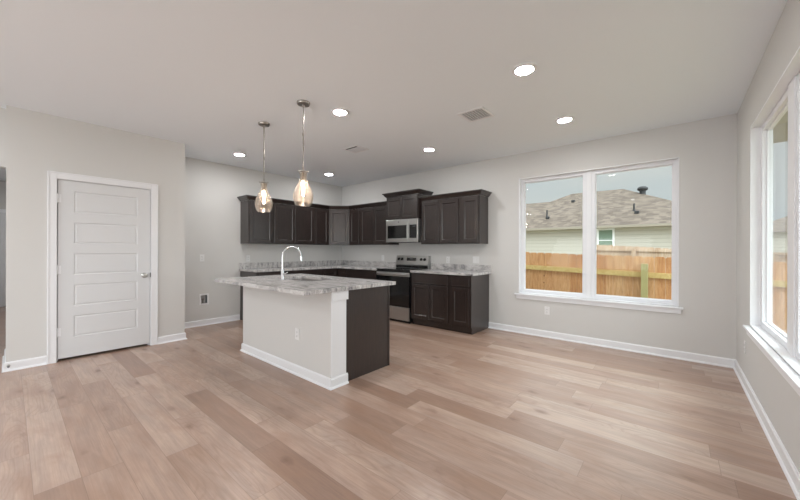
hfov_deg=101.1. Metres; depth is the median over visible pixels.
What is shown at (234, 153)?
recessed light
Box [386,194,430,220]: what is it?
upper cabinet
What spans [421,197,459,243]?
upper cabinet
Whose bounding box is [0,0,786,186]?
ceiling
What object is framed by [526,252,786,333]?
wooden fence
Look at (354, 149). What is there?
ceiling vent
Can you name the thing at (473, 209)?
upper cabinet
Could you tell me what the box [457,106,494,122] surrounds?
ceiling vent
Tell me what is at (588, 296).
window
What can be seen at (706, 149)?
wall
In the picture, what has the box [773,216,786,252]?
house
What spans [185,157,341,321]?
wall
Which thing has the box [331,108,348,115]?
recessed light
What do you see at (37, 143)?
wall
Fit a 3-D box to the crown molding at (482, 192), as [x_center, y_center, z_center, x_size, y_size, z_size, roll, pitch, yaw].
[0.914,-0.899,5.567,1.192,0.075,0.365,0,0,40]
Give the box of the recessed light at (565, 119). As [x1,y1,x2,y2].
[555,116,573,122]
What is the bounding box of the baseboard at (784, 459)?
[733,360,799,499]
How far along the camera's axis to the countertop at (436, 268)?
5.49 m
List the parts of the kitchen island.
white panel, baseboard, corner post, panel, frame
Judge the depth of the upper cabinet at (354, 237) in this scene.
6.96 m
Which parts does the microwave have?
door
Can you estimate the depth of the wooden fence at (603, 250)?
8.47 m
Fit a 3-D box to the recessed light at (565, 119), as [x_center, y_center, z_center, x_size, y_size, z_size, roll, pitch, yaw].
[1.856,-1.464,3.707,0.192,0.016,0.192,0,0,40]
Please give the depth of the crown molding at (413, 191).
5.96 m
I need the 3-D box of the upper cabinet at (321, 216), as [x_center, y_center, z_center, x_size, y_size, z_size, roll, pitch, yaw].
[-1.751,-0.489,7.000,0.324,0.760,0.366,0,0,40]
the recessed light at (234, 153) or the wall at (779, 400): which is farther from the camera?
the recessed light at (234, 153)
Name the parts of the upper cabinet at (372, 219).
door, door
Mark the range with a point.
(400, 293)
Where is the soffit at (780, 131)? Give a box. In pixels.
[773,111,787,142]
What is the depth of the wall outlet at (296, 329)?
3.32 m
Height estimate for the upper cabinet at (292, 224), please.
0.760 m
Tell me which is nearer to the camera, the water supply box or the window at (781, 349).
the window at (781, 349)
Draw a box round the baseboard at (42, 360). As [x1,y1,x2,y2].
[2,315,239,372]
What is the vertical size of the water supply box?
0.184 m
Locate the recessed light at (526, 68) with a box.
[512,62,536,75]
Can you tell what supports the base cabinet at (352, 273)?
on the floor
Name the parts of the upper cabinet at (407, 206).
door, door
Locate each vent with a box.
[342,145,368,152]
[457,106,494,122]
[637,186,647,193]
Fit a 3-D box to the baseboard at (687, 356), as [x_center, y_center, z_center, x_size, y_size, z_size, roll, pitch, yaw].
[2.523,1.221,4.433,2.828,0.095,0.026,0,0,40]
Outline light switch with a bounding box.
[473,256,478,262]
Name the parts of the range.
handle, oven door, storage drawer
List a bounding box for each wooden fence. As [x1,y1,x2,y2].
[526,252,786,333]
[596,245,786,298]
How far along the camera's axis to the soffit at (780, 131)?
3.38 m
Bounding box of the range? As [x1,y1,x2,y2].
[376,255,430,323]
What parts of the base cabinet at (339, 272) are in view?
door, door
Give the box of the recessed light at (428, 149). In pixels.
[422,147,435,151]
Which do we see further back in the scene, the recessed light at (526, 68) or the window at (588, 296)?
the window at (588, 296)
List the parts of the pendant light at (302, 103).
rod, bulb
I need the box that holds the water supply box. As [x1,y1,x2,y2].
[199,293,208,304]
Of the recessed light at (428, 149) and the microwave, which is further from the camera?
the microwave
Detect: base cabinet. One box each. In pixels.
[240,271,278,319]
[279,269,322,274]
[323,268,347,276]
[348,269,376,279]
[411,273,450,330]
[450,274,488,334]
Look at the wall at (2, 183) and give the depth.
7.15 m
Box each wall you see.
[0,105,184,361]
[0,180,5,306]
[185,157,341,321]
[342,114,736,358]
[736,0,799,472]
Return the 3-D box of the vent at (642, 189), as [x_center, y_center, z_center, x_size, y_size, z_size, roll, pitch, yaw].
[12.851,-2.893,17.420,0.480,0.962,0.480,0,0,40]
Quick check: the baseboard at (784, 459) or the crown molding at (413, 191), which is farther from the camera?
the crown molding at (413, 191)
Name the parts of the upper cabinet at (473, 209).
door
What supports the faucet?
on the island countertop at (329, 284)
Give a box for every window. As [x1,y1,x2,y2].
[514,157,682,313]
[743,46,799,395]
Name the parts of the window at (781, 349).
sill, frame, frame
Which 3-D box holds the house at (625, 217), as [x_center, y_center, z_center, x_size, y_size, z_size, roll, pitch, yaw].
[9.372,-0.655,21.489,17.730,5.680,9.030,0,0,40]
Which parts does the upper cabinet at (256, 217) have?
door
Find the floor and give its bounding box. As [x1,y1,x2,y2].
[0,307,796,499]
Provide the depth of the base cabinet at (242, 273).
5.81 m
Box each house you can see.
[526,186,671,256]
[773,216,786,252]
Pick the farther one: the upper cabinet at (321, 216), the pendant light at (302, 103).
the upper cabinet at (321, 216)
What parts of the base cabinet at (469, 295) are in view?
drawer, door, panel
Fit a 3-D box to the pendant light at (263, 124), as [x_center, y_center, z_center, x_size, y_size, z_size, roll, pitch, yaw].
[-1.594,-0.966,3.853,0.196,1.034,0.196,0,0,40]
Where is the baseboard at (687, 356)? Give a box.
[488,322,735,367]
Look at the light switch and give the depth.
5.50 m
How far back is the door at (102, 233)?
3.93 m
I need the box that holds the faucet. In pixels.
[280,246,302,279]
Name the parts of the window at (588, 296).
frame, sill, frame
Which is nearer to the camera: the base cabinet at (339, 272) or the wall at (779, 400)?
the wall at (779, 400)
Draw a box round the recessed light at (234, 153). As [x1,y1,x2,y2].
[233,152,245,155]
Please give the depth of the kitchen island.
3.32 m
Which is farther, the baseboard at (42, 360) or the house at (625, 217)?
the house at (625, 217)
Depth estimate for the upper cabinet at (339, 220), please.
7.06 m
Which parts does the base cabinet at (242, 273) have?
drawer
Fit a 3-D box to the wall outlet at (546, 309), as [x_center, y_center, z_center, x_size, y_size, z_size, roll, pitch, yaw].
[2.132,0.881,4.773,0.070,0.115,0.009,0,0,40]
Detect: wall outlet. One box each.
[295,328,298,339]
[544,306,549,314]
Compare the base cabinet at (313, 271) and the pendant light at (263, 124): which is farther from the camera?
the base cabinet at (313, 271)
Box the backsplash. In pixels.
[431,263,490,271]
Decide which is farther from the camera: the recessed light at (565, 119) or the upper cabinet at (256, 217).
the upper cabinet at (256, 217)
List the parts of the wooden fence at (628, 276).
post, rail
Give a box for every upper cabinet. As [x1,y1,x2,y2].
[240,200,272,243]
[273,203,313,244]
[314,208,328,244]
[329,209,349,244]
[349,209,360,244]
[360,206,398,244]
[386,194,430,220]
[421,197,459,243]
[460,195,487,243]
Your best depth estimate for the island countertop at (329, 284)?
3.44 m
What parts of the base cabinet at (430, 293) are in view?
door, drawer, door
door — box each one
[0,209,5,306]
[47,171,157,363]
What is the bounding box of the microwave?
[386,218,420,242]
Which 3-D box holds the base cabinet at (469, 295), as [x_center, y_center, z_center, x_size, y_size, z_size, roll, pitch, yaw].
[1.108,0.825,5.226,0.361,0.879,0.629,0,0,40]
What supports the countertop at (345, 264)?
on the base cabinet at (339, 272)
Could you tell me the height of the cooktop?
0.015 m
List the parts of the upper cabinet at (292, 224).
door, door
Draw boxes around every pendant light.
[258,121,272,203]
[293,100,312,200]
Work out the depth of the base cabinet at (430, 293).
5.33 m
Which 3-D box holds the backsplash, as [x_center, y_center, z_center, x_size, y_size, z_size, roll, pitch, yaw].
[1.024,0.297,5.697,1.174,0.102,0.020,0,0,40]
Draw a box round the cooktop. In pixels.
[376,267,424,270]
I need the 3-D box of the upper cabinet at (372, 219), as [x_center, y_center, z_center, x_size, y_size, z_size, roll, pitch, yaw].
[-0.430,-0.485,6.720,0.798,0.760,0.324,0,0,40]
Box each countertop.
[215,273,395,295]
[239,260,395,271]
[410,263,490,275]
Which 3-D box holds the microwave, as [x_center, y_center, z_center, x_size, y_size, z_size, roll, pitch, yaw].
[0.136,-0.349,6.170,0.758,0.422,0.437,0,0,40]
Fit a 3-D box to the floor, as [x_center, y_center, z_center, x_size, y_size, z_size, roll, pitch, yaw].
[-3.963,1.300,3.605,11.700,0.100,9.633,0,0,40]
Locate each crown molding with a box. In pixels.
[237,195,386,209]
[382,189,432,197]
[419,189,491,200]
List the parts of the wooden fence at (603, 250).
post, rail, post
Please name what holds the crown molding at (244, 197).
on the upper cabinet at (256, 217)
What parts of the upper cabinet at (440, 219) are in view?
door, door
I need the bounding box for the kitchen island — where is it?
[240,278,389,390]

